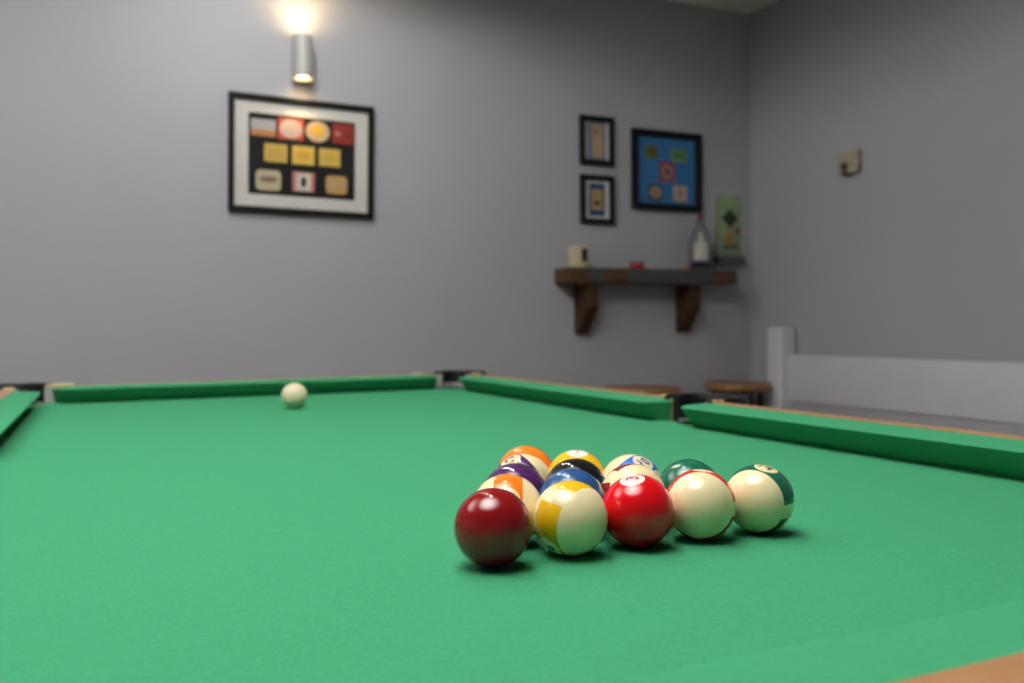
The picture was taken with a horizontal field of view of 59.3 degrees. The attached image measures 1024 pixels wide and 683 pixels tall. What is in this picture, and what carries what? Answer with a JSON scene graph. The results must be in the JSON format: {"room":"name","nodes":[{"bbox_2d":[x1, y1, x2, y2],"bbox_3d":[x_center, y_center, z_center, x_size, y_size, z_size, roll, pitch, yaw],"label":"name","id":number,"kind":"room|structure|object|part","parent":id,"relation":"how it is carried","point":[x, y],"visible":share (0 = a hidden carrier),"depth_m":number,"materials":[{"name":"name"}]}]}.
{"room":"billiard room","nodes":[
{"label":"billiard room","id":0,"kind":"room"},
{"bbox_2d":[0,0,750,404],"bbox_3d":[-1.280,-0.272,3.168,5.445,2.420,0.120,-1,1,-24],"label":"wall","id":1,"kind":"structure","parent":0,"point":[124,258],"depth_m":3.44,"materials":[{"name":"paint"}]},
{"bbox_2d":[228,91,373,219],"bbox_3d":[-0.770,-0.679,3.317,0.531,0.424,0.024,0,1,-25],"label":"picture frame","id":2,"kind":"object","parent":1,"relation":"attached to","point":[291,156],"visible":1,"depth_m":3.31,"materials":[{"name":"wood"}]},
{"bbox_2d":[292,33,312,81],"bbox_3d":[-0.765,-1.028,3.272,0.075,0.152,0.104,-1,1,-24],"label":"wall lamp","id":3,"kind":"object","parent":1,"relation":"attached to","point":[302,44],"visible":1,"depth_m":3.23,"materials":[{"name":"silver metal"}]},
{"bbox_2d":[579,114,614,166],"bbox_3d":[0.362,-0.856,3.832,0.163,0.207,0.022,-1,1,-24],"label":"picture frame","id":4,"kind":"object","parent":1,"relation":"attached to","point":[596,133],"visible":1,"depth_m":3.83,"materials":[{"name":"wood"}]},
{"bbox_2d":[579,174,614,224],"bbox_3d":[0.365,-0.606,3.836,0.163,0.207,0.022,-1,1,-24],"label":"picture frame","id":5,"kind":"object","parent":1,"relation":"attached to","point":[596,192],"visible":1,"depth_m":3.84,"materials":[{"name":"wood"}]},
{"bbox_2d":[554,267,736,332],"bbox_3d":[0.591,-0.174,3.880,0.845,0.271,0.139,-1,1,-24],"label":"wall shelf","id":6,"kind":"object","parent":1,"relation":"attached to","point":[688,283],"visible":1,"depth_m":3.80,"materials":[{"name":"brown wood"}]},
{"bbox_2d":[568,246,587,266],"bbox_3d":[0.273,-0.349,3.717,0.062,0.090,0.060,-1,1,-24],"label":"box","id":7,"kind":"object","parent":6,"relation":"on","point":[578,255],"visible":0.89,"depth_m":3.69,"materials":[{"name":"beige cardboard"}]},
{"bbox_3d":[0.298,-0.357,3.696,0.027,0.054,0.003,-1,1,-24],"label":"panel","id":8,"kind":"part","parent":7,"relation":"part of","materials":[{"name":"black plastic"}]},
{"bbox_2d":[629,261,644,268],"bbox_3d":[0.534,-0.327,3.845,0.078,0.037,0.042,-1,1,-24],"label":"trinket","id":9,"kind":"object","parent":6,"relation":"on","point":[632,264],"visible":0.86,"depth_m":3.83,"materials":[{"name":"red ceramic"}]},
{"bbox_2d":[689,212,711,269],"bbox_3d":[0.835,-0.443,3.986,0.101,0.259,0.102,-1,1,-24],"label":"bottle","id":10,"kind":"object","parent":6,"relation":"on","point":[700,244],"visible":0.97,"depth_m":3.95,"materials":[{"name":"clear glass"}]},
{"bbox_2d":[631,128,701,212],"bbox_3d":[0.687,-0.754,3.980,0.362,0.350,0.024,-1,1,-24],"label":"picture frame","id":11,"kind":"object","parent":1,"relation":"attached to","point":[666,166],"visible":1,"depth_m":3.98,"materials":[{"name":"paper"}]},
{"bbox_2d":[714,195,745,264],"bbox_3d":[0.996,-0.512,4.107,0.138,0.316,0.055,-1,1,-24],"label":"wall plaque","id":12,"kind":"object","parent":1,"relation":"attached to","point":[726,207],"visible":1,"depth_m":4.11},
{"bbox_2d":[725,227,732,245],"bbox_3d":[0.995,-0.481,4.121,0.044,0.085,0.004,-1,1,-24],"label":"vase","id":13,"kind":"object","parent":12,"relation":"on","point":[728,230],"depth_m":4.12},
{"bbox_2d":[722,210,737,226],"bbox_3d":[0.999,-0.564,4.122,0.084,0.082,0.004,-1,1,-24],"label":"flower","id":14,"kind":"object","parent":12,"relation":"on","point":[729,217],"depth_m":4.12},
{"bbox_2d":[715,256,745,264],"bbox_3d":[0.997,-0.371,4.109,0.134,0.034,0.055,-1,1,-24],"label":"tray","id":15,"kind":"object","parent":12,"relation":"on","point":[729,260],"depth_m":4.08,"materials":[{"name":"grey"}]},
{"bbox_2d":[670,0,776,13],"bbox_3d":[-0.094,-1.512,0.520,5.445,0.120,5.896,-1,1,-24],"label":"ceiling","id":16,"kind":"structure","parent":0,"point":[742,6],"depth_m":4.04,"materials":[{"name":"paint"}]},
{"bbox_2d":[749,0,1023,406],"bbox_3d":[2.365,-0.281,1.589,0.120,2.420,5.776,-1,1,-24],"label":"wall","id":17,"kind":"structure","parent":0,"point":[918,252],"depth_m":3.45,"materials":[{"name":"paint"}]},
{"bbox_2d":[838,149,861,175],"bbox_3d":[1.348,-0.716,3.605,0.046,0.096,0.104,-1,1,-24],"label":"wall control","id":18,"kind":"object","parent":17,"relation":"attached to","point":[849,162],"visible":1,"depth_m":3.59,"materials":[{"name":"beige plastic"}]},
{"bbox_3d":[1.342,-0.694,3.615,0.042,0.052,0.032,-1,1,-24],"label":"knob","id":19,"kind":"part","parent":18,"relation":"part of","materials":[{"name":"brown plastic"}]},
{"bbox_3d":[-0.071,1.027,0.560,5.445,0.120,5.896,-1,1,-24],"label":"floor","id":20,"kind":"structure","parent":0,"visible":0},
{"bbox_2d":[0,370,1023,682],"bbox_3d":[-0.184,0.526,1.246,1.211,0.864,2.115,-1,1,-24],"label":"pool table","id":21,"kind":"object","parent":20,"relation":"on","point":[217,531],"visible":0.98,"depth_m":0.63,"materials":[{"name":"green fabric"}]},
{"bbox_3d":[-0.868,0.160,1.460,0.043,0.112,0.910,-1,1,-24],"label":"wooden rail","id":22,"kind":"part","parent":21,"relation":"part of","materials":[{"name":"brown wood"}]},
{"bbox_3d":[-1.034,0.097,1.846,0.018,0.005,0.025,-1,1,-24],"label":"plate","id":23,"kind":"part","parent":21,"relation":"part of","materials":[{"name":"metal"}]},
{"bbox_2d":[0,391,40,436],"bbox_3d":[-0.818,0.122,1.463,0.051,0.036,0.876,-1,1,-24],"label":"cushion","id":24,"kind":"object","parent":21,"relation":"on","point":[18,418],"depth_m":1.51,"materials":[{"name":"green fabric"}]},
{"bbox_3d":[-1.003,0.117,1.952,0.021,0.036,0.005,-1,1,-24],"label":"jaw plate","id":25,"kind":"part","parent":21,"relation":"part of","materials":[{"name":"white plastic"}]},
{"bbox_3d":[-0.991,0.095,1.971,0.055,0.005,0.018,-1,1,-24],"label":"plate","id":26,"kind":"part","parent":21,"relation":"part of","materials":[{"name":"metal"}]},
{"bbox_3d":[-0.606,0.146,2.158,0.913,0.112,0.043,-1,1,-24],"label":"wooden rail","id":27,"kind":"part","parent":21,"relation":"part of","materials":[{"name":"brown wood"}]},
{"bbox_2d":[52,375,436,402],"bbox_3d":[-0.587,0.110,2.115,0.883,0.036,0.051,-1,1,-24],"label":"cushion","id":28,"kind":"object","parent":21,"relation":"on","point":[252,388],"depth_m":2.07,"materials":[{"name":"green fabric"}]},
{"bbox_2d":[281,383,307,408],"bbox_3d":[-0.426,0.106,1.764,0.051,0.051,0.051,-1,1,0],"label":"cue ball","id":29,"kind":"object","parent":21,"relation":"on","point":[293,395],"visible":1,"depth_m":1.75,"materials":[{"name":"white plastic"}]},
{"bbox_3d":[-0.191,0.103,2.322,0.021,0.036,0.005,-1,1,-24],"label":"jaw plate","id":30,"kind":"part","parent":21,"relation":"part of","materials":[{"name":"white plastic"}]},
{"bbox_2d":[454,488,531,567],"bbox_3d":[-0.012,0.121,0.584,0.051,0.051,0.051,-1,1,1],"label":"ball","id":31,"kind":"object","parent":21,"relation":"on","point":[493,526],"visible":1,"depth_m":0.57,"materials":[{"name":"red plastic"}]},
{"bbox_2d":[477,474,539,536],"bbox_3d":[-0.003,0.120,0.640,0.051,0.051,0.051,-1,1,-1],"label":"striped ball","id":32,"kind":"object","parent":21,"relation":"on","point":[522,488],"visible":0.24,"depth_m":0.63,"materials":[{"name":"plastic"}]},
{"bbox_2d":[486,463,543,492],"bbox_3d":[0.002,0.119,0.691,0.051,0.051,0.051,-1,1,-2],"label":"ball","id":33,"kind":"object","parent":21,"relation":"on","point":[522,470],"visible":0.18,"depth_m":0.68,"materials":[{"name":"purple plastic"}]},
{"bbox_2d":[496,454,549,481],"bbox_3d":[0.009,0.118,0.741,0.051,0.051,0.051,-1,1,-2],"label":"striped ball","id":34,"kind":"object","parent":21,"relation":"on","point":[531,461],"visible":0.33,"depth_m":0.73,"materials":[{"name":"purple"}]},
{"bbox_2d":[499,446,551,467],"bbox_3d":[0.012,0.117,0.792,0.051,0.051,0.051,-1,1,-2],"label":"ball","id":35,"kind":"object","parent":21,"relation":"on","point":[530,450],"visible":0.28,"depth_m":0.78,"materials":[{"name":"orange plastic"}]},
{"bbox_2d":[458,376,671,419],"bbox_3d":[0.057,0.108,1.862,0.051,0.036,0.876,-1,1,-24],"label":"cushion","id":36,"kind":"object","parent":21,"relation":"on","point":[614,404],"depth_m":1.70,"materials":[{"name":"green fabric"}]},
{"bbox_3d":[0.093,0.144,1.898,0.043,0.112,0.910,-1,1,-24],"label":"wooden rail","id":37,"kind":"part","parent":21,"relation":"part of","materials":[{"name":"brown wood"}]},
{"bbox_2d":[533,480,607,555],"bbox_3d":[0.040,0.120,0.611,0.051,0.051,0.051,-1,1,-2],"label":"striped ball","id":38,"kind":"object","parent":21,"relation":"on","point":[570,517],"visible":1,"depth_m":0.59,"materials":[{"name":"white plastic"}]},
{"bbox_2d":[539,468,604,498],"bbox_3d":[0.044,0.119,0.662,0.051,0.051,0.051,-1,1,0],"label":"ball","id":39,"kind":"object","parent":21,"relation":"on","point":[585,477],"visible":0.3,"depth_m":0.65,"materials":[{"name":"blue plastic"}]},
{"bbox_2d":[546,458,604,484],"bbox_3d":[0.051,0.118,0.712,0.051,0.051,0.051,-1,1,-3],"label":"ball","id":40,"kind":"object","parent":21,"relation":"on","point":[575,463],"visible":0.29,"depth_m":0.70,"materials":[{"name":"black plastic"}]},
{"bbox_2d":[549,450,603,472],"bbox_3d":[0.055,0.117,0.763,0.051,0.051,0.051,-1,1,-2],"label":"ball","id":41,"kind":"object","parent":21,"relation":"on","point":[580,454],"visible":0.2,"depth_m":0.75,"materials":[{"name":"yellow plastic"}]},
{"bbox_2d":[603,454,660,476],"bbox_3d":[0.098,0.117,0.734,0.051,0.051,0.051,-1,1,2],"label":"striped ball","id":42,"kind":"object","parent":21,"relation":"on","point":[628,458],"visible":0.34,"depth_m":0.72,"materials":[{"name":"blue"}]},
{"bbox_2d":[601,463,664,492],"bbox_3d":[0.092,0.118,0.683,0.051,0.051,0.051,-1,1,0],"label":"striped ball","id":43,"kind":"object","parent":21,"relation":"on","point":[624,470],"visible":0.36,"depth_m":0.67,"materials":[{"name":"red"}]},
{"bbox_2d":[603,474,673,547],"bbox_3d":[0.088,0.119,0.632,0.051,0.051,0.051,-1,1,2],"label":"ball","id":44,"kind":"object","parent":21,"relation":"on","point":[640,510],"visible":0.95,"depth_m":0.61,"materials":[{"name":"red plastic"}]},
{"bbox_2d":[660,459,715,489],"bbox_3d":[0.139,0.117,0.704,0.051,0.051,0.051,0,1,5],"label":"ball","id":45,"kind":"object","parent":21,"relation":"on","point":[676,468],"visible":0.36,"depth_m":0.69,"materials":[{"name":"green plastic"}]},
{"bbox_2d":[668,469,735,539],"bbox_3d":[0.137,0.118,0.653,0.051,0.051,0.051,-1,1,-2],"label":"striped ball","id":46,"kind":"object","parent":21,"relation":"on","point":[704,502],"visible":0.92,"depth_m":0.64,"materials":[{"name":"red"}]},
{"bbox_3d":[0.314,0.092,1.387,0.018,0.005,0.021,-1,1,-24],"label":"plate","id":47,"kind":"part","parent":21,"relation":"part of","materials":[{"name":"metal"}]},
{"bbox_2d":[728,464,794,532],"bbox_3d":[0.185,0.117,0.673,0.051,0.051,0.051,-1,1,-2],"label":"striped ball","id":48,"kind":"object","parent":21,"relation":"on","point":[765,500],"visible":0.89,"depth_m":0.65,"materials":[{"name":"green"}]},
{"bbox_2d":[610,600,1023,682],"bbox_3d":[0.211,0.129,0.365,0.883,0.036,0.051,-1,1,-24],"label":"cushion","id":49,"kind":"object","parent":21,"relation":"on","point":[974,644],"depth_m":0.32,"materials":[{"name":"green fabric"}]},
{"bbox_2d":[681,403,1023,479],"bbox_3d":[0.448,0.117,1.005,0.051,0.036,0.863,-1,1,-24],"label":"cushion","id":50,"kind":"object","parent":21,"relation":"on","point":[951,452],"depth_m":1.05,"materials":[{"name":"green fabric"}]},
{"bbox_3d":[0.500,0.154,1.004,0.043,0.112,0.875,-1,1,-24],"label":"wooden rail","id":51,"kind":"part","parent":21,"relation":"part of","materials":[{"name":"brown wood"}]},
{"bbox_3d":[0.231,0.167,0.322,0.913,0.112,0.043,-1,1,-24],"label":"wooden rail","id":52,"kind":"part","parent":21,"relation":"part of","materials":[{"name":"brown wood"}]},
{"bbox_2d":[603,384,681,394],"bbox_3d":[0.524,0.548,3.608,0.319,0.733,0.319,-1,1,-24],"label":"bar stool","id":53,"kind":"object","parent":20,"relation":"on","point":[649,389],"visible":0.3,"depth_m":3.51,"materials":[{"name":"brown wood"}]},
{"bbox_2d":[705,381,770,406],"bbox_3d":[0.998,0.543,3.967,0.290,0.724,0.290,-1,1,-24],"label":"bar stool","id":54,"kind":"object","parent":20,"relation":"on","point":[751,388],"visible":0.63,"depth_m":3.86,"materials":[{"name":"brown wood"}]},
{"bbox_3d":[0.995,0.197,3.962,0.284,0.032,0.284,-1,1,-24],"label":"seat","id":55,"kind":"part","parent":54,"relation":"part of","materials":[{"name":"brown wood"}]},
{"bbox_3d":[0.995,0.218,3.962,0.228,0.012,0.228,-1,1,-24],"label":"seat plate","id":56,"kind":"part","parent":54,"relation":"part of","materials":[{"name":"black metal"}]},
{"bbox_3d":[1.033,0.562,3.849,0.020,0.690,0.045,-1,1,-16],"label":"leg","id":57,"kind":"part","parent":54,"relation":"part of","materials":[{"name":"black metal"}]},
{"bbox_3d":[1.117,0.558,4.003,0.045,0.690,0.020,-1,1,-16],"label":"leg","id":58,"kind":"part","parent":54,"relation":"part of","materials":[{"name":"black metal"}]},
{"bbox_2d":[768,327,1023,435],"bbox_3d":[1.435,0.435,2.890,0.504,0.965,2.208,-1,1,-24],"label":"bench","id":59,"kind":"object","parent":20,"relation":"on","point":[983,396],"visible":0.26,"depth_m":3.36,"materials":[{"name":"paint"}]},
{"bbox_3d":[1.184,0.421,3.941,0.088,0.965,0.088,-1,1,-24],"label":"post","id":60,"kind":"part","parent":59,"relation":"part of","materials":[{"name":"paint"}]},
{"bbox_3d":[1.646,0.364,2.980,0.013,0.220,2.030,-1,1,-24],"label":"panel","id":61,"kind":"part","parent":59,"relation":"part of","materials":[{"name":"paint"}]}
]}

